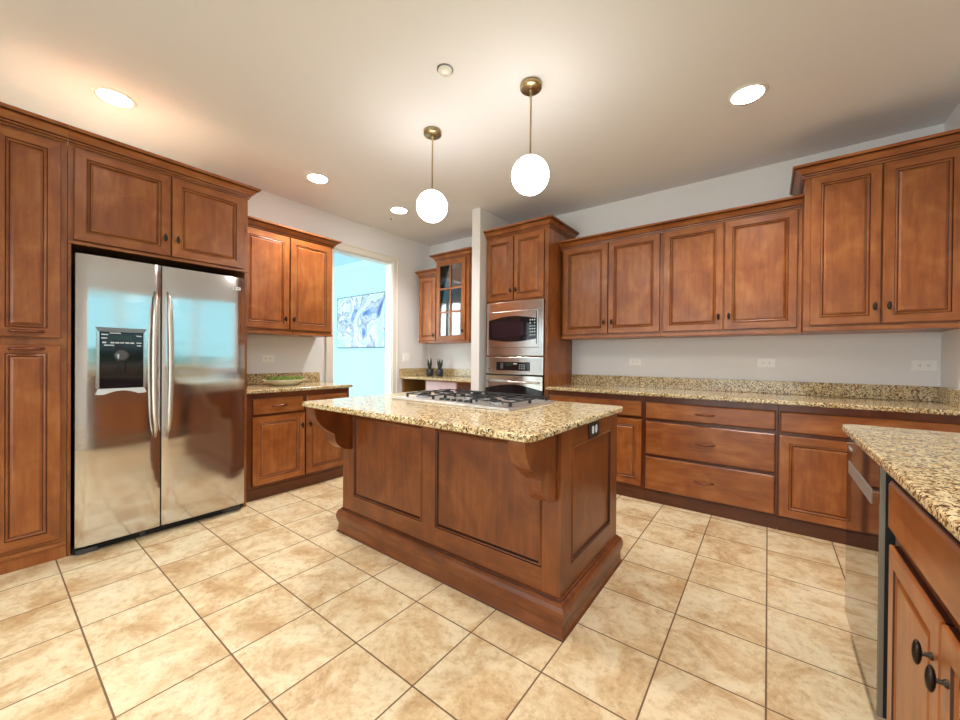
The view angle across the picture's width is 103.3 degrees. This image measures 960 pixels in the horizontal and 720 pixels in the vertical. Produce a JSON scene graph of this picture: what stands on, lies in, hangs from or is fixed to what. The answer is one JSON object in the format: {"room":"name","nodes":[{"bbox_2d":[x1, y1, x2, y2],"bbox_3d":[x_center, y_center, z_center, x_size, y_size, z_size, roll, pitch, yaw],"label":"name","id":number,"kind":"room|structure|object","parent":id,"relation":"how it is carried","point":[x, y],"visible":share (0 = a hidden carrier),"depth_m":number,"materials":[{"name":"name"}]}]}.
{"room":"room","nodes":[
{"label":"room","id":0,"kind":"room"},
{"bbox_2d":[247,190,428,392],"bbox_3d":[-3.009,-0.259,2.697,0.120,2.820,7.300,1,0,37],"label":"wall","id":1,"kind":"structure","parent":0,"point":[292,354],"depth_m":4.26,"materials":[{"name":"white paint"}]},
{"bbox_2d":[66,125,260,555],"bbox_3d":[-2.357,-0.099,2.830,0.758,2.510,1.035,1,0,37],"label":"upper cabinet","id":2,"kind":"object","parent":1,"relation":"attached to","point":[125,201],"visible":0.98,"depth_m":2.51,"materials":[{"name":"brown wood"}]},
{"bbox_2d":[262,355,273,361],"bbox_3d":[-2.108,-0.015,3.781,0.008,0.072,0.118,1,0,37],"label":"power outlet","id":3,"kind":"object","parent":1,"relation":"attached to","point":[265,358],"visible":1,"depth_m":3.78,"materials":[{"name":"white plastic"}]},
{"bbox_2d":[247,372,319,384],"bbox_3d":[-2.079,0.186,3.811,0.020,0.104,0.991,1,0,37],"label":"backsplash","id":4,"kind":"structure","parent":1,"relation":"attached to","point":[252,379],"depth_m":3.84,"materials":[{"name":"stone"}]},
{"bbox_2d":[247,216,341,337],"bbox_3d":[-1.914,-0.747,3.718,0.378,1.005,1.010,1,0,37],"label":"upper cabinet","id":5,"kind":"object","parent":1,"relation":"attached to","point":[289,275],"visible":0.85,"depth_m":3.61,"materials":[{"name":"brown wood"}]},
{"bbox_2d":[325,242,398,393],"bbox_3d":[-1.468,-0.106,4.713,0.151,2.520,1.035,1,0,37],"label":"trim","id":6,"kind":"structure","parent":1,"relation":"attached to","point":[391,262],"depth_m":5.02,"materials":[{"name":"white"}]},
{"bbox_2d":[403,353,409,361],"bbox_3d":[-1.011,-0.035,5.226,0.010,0.116,0.116,1,0,37],"label":"light switch","id":7,"kind":"object","parent":1,"relation":"attached to","point":[406,356],"visible":1,"depth_m":5.22,"materials":[{"name":"white plastic"}]},
{"bbox_2d":[399,368,427,375],"bbox_3d":[-0.916,0.167,5.344,0.020,0.104,0.548,1,0,37],"label":"backsplash","id":8,"kind":"structure","parent":1,"relation":"attached to","point":[403,371],"depth_m":5.29,"materials":[{"name":"stone"}]},
{"bbox_2d":[0,477,886,719],"bbox_3d":[-0.980,1.226,1.232,5.153,0.100,7.420,1,0,37],"label":"floor","id":9,"kind":"structure","parent":0,"point":[263,609],"depth_m":1.64,"materials":[{"name":"tile"}]},
{"bbox_2d":[0,102,68,574],"bbox_3d":[-2.766,-0.099,2.291,0.758,2.510,0.316,1,0,37],"label":"pantry cabinet","id":10,"kind":"object","parent":9,"relation":"on","point":[33,146],"visible":1,"depth_m":2.11,"materials":[{"name":"brown wood"}]},
{"bbox_2d":[70,253,244,555],"bbox_3d":[-2.349,0.264,2.771,0.773,1.785,0.905,1,0,37],"label":"refrigerator","id":11,"kind":"object","parent":9,"relation":"on","point":[158,352],"visible":1,"depth_m":2.48,"materials":[{"name":"grey metal"}]},
{"bbox_2d":[114,350,129,361],"bbox_3d":[-2.222,-0.025,2.359,0.022,0.072,0.072,1,0,37],"label":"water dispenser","id":12,"kind":"object","parent":11,"relation":"attached to","point":[119,355],"depth_m":2.35,"materials":[{"name":"grey plastic"}]},
{"bbox_2d":[246,388,348,502],"bbox_3d":[-1.835,0.715,3.610,0.662,0.884,0.965,1,0,37],"label":"base cabinet","id":13,"kind":"object","parent":9,"relation":"on","point":[285,451],"visible":0.62,"depth_m":3.32,"materials":[{"name":"brown wood"}]},
{"bbox_2d":[247,372,352,393],"bbox_3d":[-1.827,0.204,3.620,0.653,0.135,0.991,1,0,37],"label":"countertop","id":14,"kind":"structure","parent":13,"relation":"on","point":[255,385],"depth_m":3.66,"materials":[{"name":"beige stone"}]},
{"bbox_2d":[262,378,305,385],"bbox_3d":[-1.854,0.213,3.615,0.254,0.056,0.410,1,0,37],"label":"serving bowl","id":15,"kind":"object","parent":14,"relation":"on","point":[272,382],"visible":0.88,"depth_m":3.52,"materials":[{"name":"beige ceramic"}]},
{"bbox_2d":[266,376,303,379],"bbox_3d":[-1.855,0.174,3.618,0.223,0.044,0.350,1,0,37],"label":"greens","id":16,"kind":"object","parent":15,"relation":"on","point":[278,377],"visible":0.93,"depth_m":3.56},
{"bbox_2d":[402,379,470,392],"bbox_3d":[-0.387,0.710,4.944,1.330,0.904,0.509,1,0,37],"label":"base cabinet","id":17,"kind":"object","parent":9,"relation":"on","point":[408,385],"visible":0.17,"depth_m":4.82,"materials":[{"name":"brown wood"}]},
{"bbox_2d":[399,368,470,382],"bbox_3d":[-0.382,0.189,4.939,1.361,0.135,0.548,1,0,37],"label":"countertop","id":18,"kind":"structure","parent":17,"relation":"on","point":[454,375],"depth_m":5.15,"materials":[{"name":"beige stone"}]},
{"bbox_2d":[426,359,432,375],"bbox_3d":[-0.705,0.094,5.343,0.104,0.255,0.104,1,0,37],"label":"potted succulent","id":19,"kind":"object","parent":18,"relation":"on","point":[429,371],"visible":1,"depth_m":5.31,"materials":[{"name":"grey plant"}]},
{"bbox_2d":[426,369,432,375],"bbox_3d":[-0.706,0.174,5.343,0.104,0.095,0.104,1,0,37],"label":"pot","id":20,"kind":"object","parent":19,"relation":"on","point":[429,372],"depth_m":5.30,"materials":[{"name":"black ceramic"}]},
{"bbox_2d":[436,359,443,375],"bbox_3d":[-0.554,0.099,5.228,0.104,0.249,0.104,1,0,37],"label":"potted succulent","id":21,"kind":"object","parent":18,"relation":"on","point":[439,372],"visible":0.98,"depth_m":5.21,"materials":[{"name":"grey plant"}]},
{"bbox_2d":[436,369,443,375],"bbox_3d":[-0.554,0.176,5.228,0.104,0.095,0.104,1,0,37],"label":"pot","id":22,"kind":"object","parent":21,"relation":"on","point":[439,372],"depth_m":5.19,"materials":[{"name":"black ceramic"}]},
{"bbox_2d":[306,407,622,642],"bbox_3d":[-0.141,0.736,2.322,1.677,0.883,1.058,1,0,37],"label":"kitchen island","id":23,"kind":"object","parent":9,"relation":"on","point":[524,531],"visible":0.8,"depth_m":1.93,"materials":[{"name":"brown wood"}]},
{"bbox_2d":[302,390,622,442],"bbox_3d":[-0.131,0.277,2.274,1.617,0.030,1.095,1,0,37],"label":"island countertop","id":24,"kind":"structure","parent":23,"relation":"on","point":[536,423],"depth_m":1.85,"materials":[{"name":"beige stone"}]},
{"bbox_2d":[391,389,555,410],"bbox_3d":[-0.053,0.239,2.457,0.930,0.044,0.550,1,0,37],"label":"gas cooktop","id":25,"kind":"object","parent":24,"relation":"in","point":[474,399],"visible":1,"depth_m":2.33,"materials":[{"name":"silver metal"}]},
{"bbox_2d":[588,420,598,438],"bbox_3d":[0.577,0.349,1.919,0.009,0.080,0.136,1,0,37],"label":"power outlet","id":26,"kind":"object","parent":23,"relation":"attached to","point":[593,427],"visible":0.86,"depth_m":1.90,"materials":[{"name":"black plastic"}]},
{"bbox_2d":[483,214,578,399],"bbox_3d":[0.551,-0.115,4.162,0.825,2.576,0.658,1,0,37],"label":"tall cabinet","id":27,"kind":"object","parent":9,"relation":"on","point":[525,258],"visible":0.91,"depth_m":3.91,"materials":[{"name":"brown wood"}]},
{"bbox_2d":[485,357,544,399],"bbox_3d":[0.483,0.421,4.154,0.699,0.904,0.573,1,0,37],"label":"wall oven","id":28,"kind":"object","parent":27,"relation":"in","point":[514,375],"visible":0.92,"depth_m":3.94,"materials":[{"name":"grey metal"}]},
{"bbox_2d":[487,299,544,355],"bbox_3d":[0.487,-0.328,4.141,0.690,0.566,0.490,1,0,37],"label":"microwave","id":29,"kind":"object","parent":27,"relation":"in","point":[515,328],"visible":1,"depth_m":3.92,"materials":[{"name":"grey metal"}]},
{"bbox_2d":[547,390,643,499],"bbox_3d":[1.184,0.739,3.694,0.902,0.884,0.638,1,0,37],"label":"base cabinet","id":30,"kind":"object","parent":9,"relation":"on","point":[630,422],"visible":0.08,"depth_m":3.27,"materials":[{"name":"brown wood"}]},
{"bbox_2d":[546,374,959,415],"bbox_3d":[1.895,0.237,3.158,2.675,0.135,0.633,1,0,37],"label":"countertop","id":31,"kind":"structure","parent":30,"relation":"on","point":[892,398],"depth_m":2.93,"materials":[{"name":"beige stone"}]},
{"bbox_2d":[643,396,777,528],"bbox_3d":[1.898,0.748,3.150,0.889,0.884,0.642,1,0,37],"label":"base cabinet","id":32,"kind":"object","parent":9,"relation":"on","point":[710,457],"visible":0.99,"depth_m":2.88,"materials":[{"name":"brown wood"}]},
{"bbox_2d":[777,404,959,544],"bbox_3d":[2.605,0.756,2.616,0.878,0.884,0.638,1,0,37],"label":"base cabinet","id":33,"kind":"object","parent":9,"relation":"on","point":[812,442],"visible":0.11,"depth_m":2.52,"materials":[{"name":"brown wood"}]},
{"bbox_2d":[845,435,894,718],"bbox_3d":[1.631,0.761,1.200,0.617,0.872,0.652,1,0,37],"label":"dishwasher","id":34,"kind":"object","parent":9,"relation":"on","point":[869,537],"visible":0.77,"depth_m":1.27,"materials":[{"name":"grey metal"}]},
{"bbox_2d":[887,480,959,719],"bbox_3d":[1.163,0.755,0.575,0.673,0.884,0.900,1,0,37],"label":"base cabinet","id":35,"kind":"object","parent":9,"relation":"on","point":[923,660],"visible":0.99,"depth_m":0.86,"materials":[{"name":"brown wood"}]},
{"bbox_2d":[842,424,959,540],"bbox_3d":[1.278,0.244,0.696,0.683,0.135,1.955,1,0,37],"label":"countertop","id":36,"kind":"structure","parent":35,"relation":"on","point":[926,463],"depth_m":1.06,"materials":[{"name":"beige stone"}]},
{"bbox_2d":[0,0,959,266],"bbox_3d":[-2.514,-1.713,2.398,9.063,0.100,7.420,1,0,37],"label":"ceiling","id":37,"kind":"structure","parent":0,"point":[265,95],"depth_m":2.29,"materials":[{"name":"white paint"}]},
{"bbox_2d":[91,86,136,108],"bbox_3d":[-2.310,-1.656,2.404,0.210,0.010,0.210,1,0,37],"label":"recessed light","id":38,"kind":"object","parent":37,"relation":"in","point":[112,96],"visible":1,"depth_m":2.39,"materials":[{"name":"white"}]},
{"bbox_2d":[305,172,329,183],"bbox_3d":[-1.482,-1.654,3.464,0.210,0.010,0.210,1,0,37],"label":"recessed light","id":39,"kind":"object","parent":37,"relation":"in","point":[314,177],"visible":1,"depth_m":3.44,"materials":[{"name":"white"}]},
{"bbox_2d":[389,206,408,213],"bbox_3d":[-0.896,-1.653,4.200,0.210,0.010,0.210,1,0,37],"label":"recessed light","id":40,"kind":"object","parent":37,"relation":"in","point":[396,209],"visible":1,"depth_m":4.18,"materials":[{"name":"white"}]},
{"bbox_2d":[416,126,446,222],"bbox_3d":[-0.344,-1.321,2.735,0.221,0.651,0.221,1,0,37],"label":"pendant lamp","id":41,"kind":"object","parent":37,"relation":"hanging from","point":[431,205],"visible":1,"depth_m":2.67,"materials":[{"name":"white glass"}]},
{"bbox_2d":[437,63,452,76],"bbox_3d":[-0.198,-1.635,2.147,0.092,0.014,0.092,1,0,37],"label":"sprinkler cover","id":42,"kind":"object","parent":37,"relation":"attached to","point":[445,70],"visible":1,"depth_m":2.13,"materials":[{"name":"grey metal"}]},
{"bbox_2d":[512,77,548,195],"bbox_3d":[0.301,-1.313,2.260,0.221,0.651,0.221,1,0,37],"label":"pendant lamp","id":43,"kind":"object","parent":37,"relation":"hanging from","point":[530,173],"visible":1,"depth_m":2.20,"materials":[{"name":"white glass"}]},
{"bbox_2d":[727,82,768,105],"bbox_3d":[1.639,-1.623,2.326,0.210,0.010,0.210,1,0,37],"label":"recessed light","id":44,"kind":"object","parent":37,"relation":"in","point":[751,92],"visible":1,"depth_m":2.31,"materials":[{"name":"white"}]},
{"bbox_2d":[471,208,510,393],"bbox_3d":[0.162,-0.241,4.427,0.112,2.819,0.708,1,0,37],"label":"wall partition","id":45,"kind":"structure","parent":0,"point":[482,220],"depth_m":4.15,"materials":[{"name":"white paint"}]},
{"bbox_2d":[333,123,943,396],"bbox_3d":[-0.319,-0.250,5.314,9.063,2.820,0.120,1,0,37],"label":"wall","id":46,"kind":"structure","parent":0,"point":[872,358],"depth_m":3.42,"materials":[{"name":"white paint"}]},
{"bbox_2d":[334,260,381,274],"bbox_3d":[-2.388,-1.623,6.755,3.800,0.118,0.085,1,0,37],"label":"ceiling","id":47,"kind":"structure","parent":46,"relation":"attached to","point":[363,264],"depth_m":6.59,"materials":[{"name":"white paint"}]},
{"bbox_2d":[337,291,384,347],"bbox_3d":[-2.056,-0.660,6.528,1.356,0.900,0.039,1,0,37],"label":"canvas painting","id":48,"kind":"object","parent":46,"relation":"attached to","point":[360,318],"visible":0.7,"depth_m":6.48,"materials":[{"name":"fabric"}]},
{"bbox_2d":[415,268,449,343],"bbox_3d":[-0.646,-0.722,5.260,0.378,0.980,0.358,1,0,37],"label":"upper cabinet","id":49,"kind":"object","parent":46,"relation":"attached to","point":[427,278],"visible":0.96,"depth_m":5.12,"materials":[{"name":"brown wood"}]},
{"bbox_2d":[429,247,471,342],"bbox_3d":[-0.280,-0.801,4.960,0.700,1.146,0.393,1,0,37],"label":"upper cabinet","id":50,"kind":"object","parent":46,"relation":"attached to","point":[454,268],"visible":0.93,"depth_m":4.91,"materials":[{"name":"brown wood"}]},
{"bbox_2d":[443,312,460,316],"bbox_3d":[-0.254,-0.597,4.996,0.522,0.018,0.282,1,0,37],"label":"shelf","id":51,"kind":"object","parent":50,"relation":"attached to","point":[458,314],"depth_m":5.02,"materials":[{"name":"white wood"}]},
{"bbox_2d":[447,288,460,293],"bbox_3d":[-0.252,-0.927,4.994,0.522,0.018,0.282,1,0,37],"label":"shelf","id":52,"kind":"object","parent":50,"relation":"attached to","point":[458,290],"depth_m":5.09,"materials":[{"name":"brown wood"}]},
{"bbox_2d":[431,368,470,376],"bbox_3d":[-0.214,0.174,5.143,1.340,0.104,0.020,1,0,37],"label":"backsplash","id":53,"kind":"structure","parent":46,"relation":"attached to","point":[446,372],"depth_m":5.22,"materials":[{"name":"stone"}]},
{"bbox_2d":[558,222,665,339],"bbox_3d":[1.303,-0.714,3.768,0.972,1.000,0.378,1,0,37],"label":"upper cabinet","id":54,"kind":"object","parent":46,"relation":"attached to","point":[612,280],"visible":1,"depth_m":3.62,"materials":[{"name":"brown wood"}]},
{"bbox_2d":[629,358,641,364],"bbox_3d":[1.558,0.017,3.808,0.118,0.072,0.008,1,0,37],"label":"power outlet","id":55,"kind":"object","parent":46,"relation":"attached to","point":[632,361],"visible":1,"depth_m":3.81,"materials":[{"name":"white plastic"}]},
{"bbox_2d":[661,194,803,337],"bbox_3d":[2.071,-0.704,3.186,0.952,1.000,0.378,1,0,37],"label":"upper cabinet","id":56,"kind":"object","parent":46,"relation":"attached to","point":[736,271],"visible":1,"depth_m":3.04,"materials":[{"name":"brown wood"}]},
{"bbox_2d":[571,374,936,401],"bbox_3d":[2.081,0.222,3.402,2.675,0.104,0.020,1,0,37],"label":"backsplash","id":57,"kind":"structure","parent":46,"relation":"attached to","point":[871,391],"depth_m":3.12,"materials":[{"name":"stone"}]},
{"bbox_2d":[757,359,774,367],"bbox_3d":[2.393,0.026,3.174,0.118,0.072,0.008,1,0,37],"label":"power outlet","id":58,"kind":"object","parent":46,"relation":"attached to","point":[770,363],"visible":1,"depth_m":3.17,"materials":[{"name":"white plastic"}]},
{"bbox_2d":[789,128,959,334],"bbox_3d":[2.675,-0.775,2.633,0.815,1.157,0.528,1,0,37],"label":"upper cabinet","id":59,"kind":"object","parent":46,"relation":"attached to","point":[881,230],"visible":0.94,"depth_m":2.44,"materials":[{"name":"brown wood"}]},
{"bbox_2d":[911,360,936,370],"bbox_3d":[3.092,0.039,2.643,0.118,0.072,0.008,1,0,37],"label":"power outlet","id":60,"kind":"object","parent":46,"relation":"attached to","point":[917,365],"visible":1,"depth_m":2.64,"materials":[{"name":"white plastic"}]},
{"bbox_2d":[941,103,959,389],"bbox_3d":[1.000,-0.210,-0.344,0.120,2.820,7.300,1,0,37],"label":"wall","id":61,"kind":"structure","parent":0,"point":[950,340],"depth_m":2.46,"materials":[{"name":"white paint"}]},
{"bbox_2d":[937,387,959,406],"bbox_3d":[2.947,0.234,2.347,0.020,0.104,0.612,1,0,37],"label":"backsplash","id":62,"kind":"structure","parent":61,"relation":"attached to","point":[949,396],"depth_m":2.43,"materials":[{"name":"stone"}]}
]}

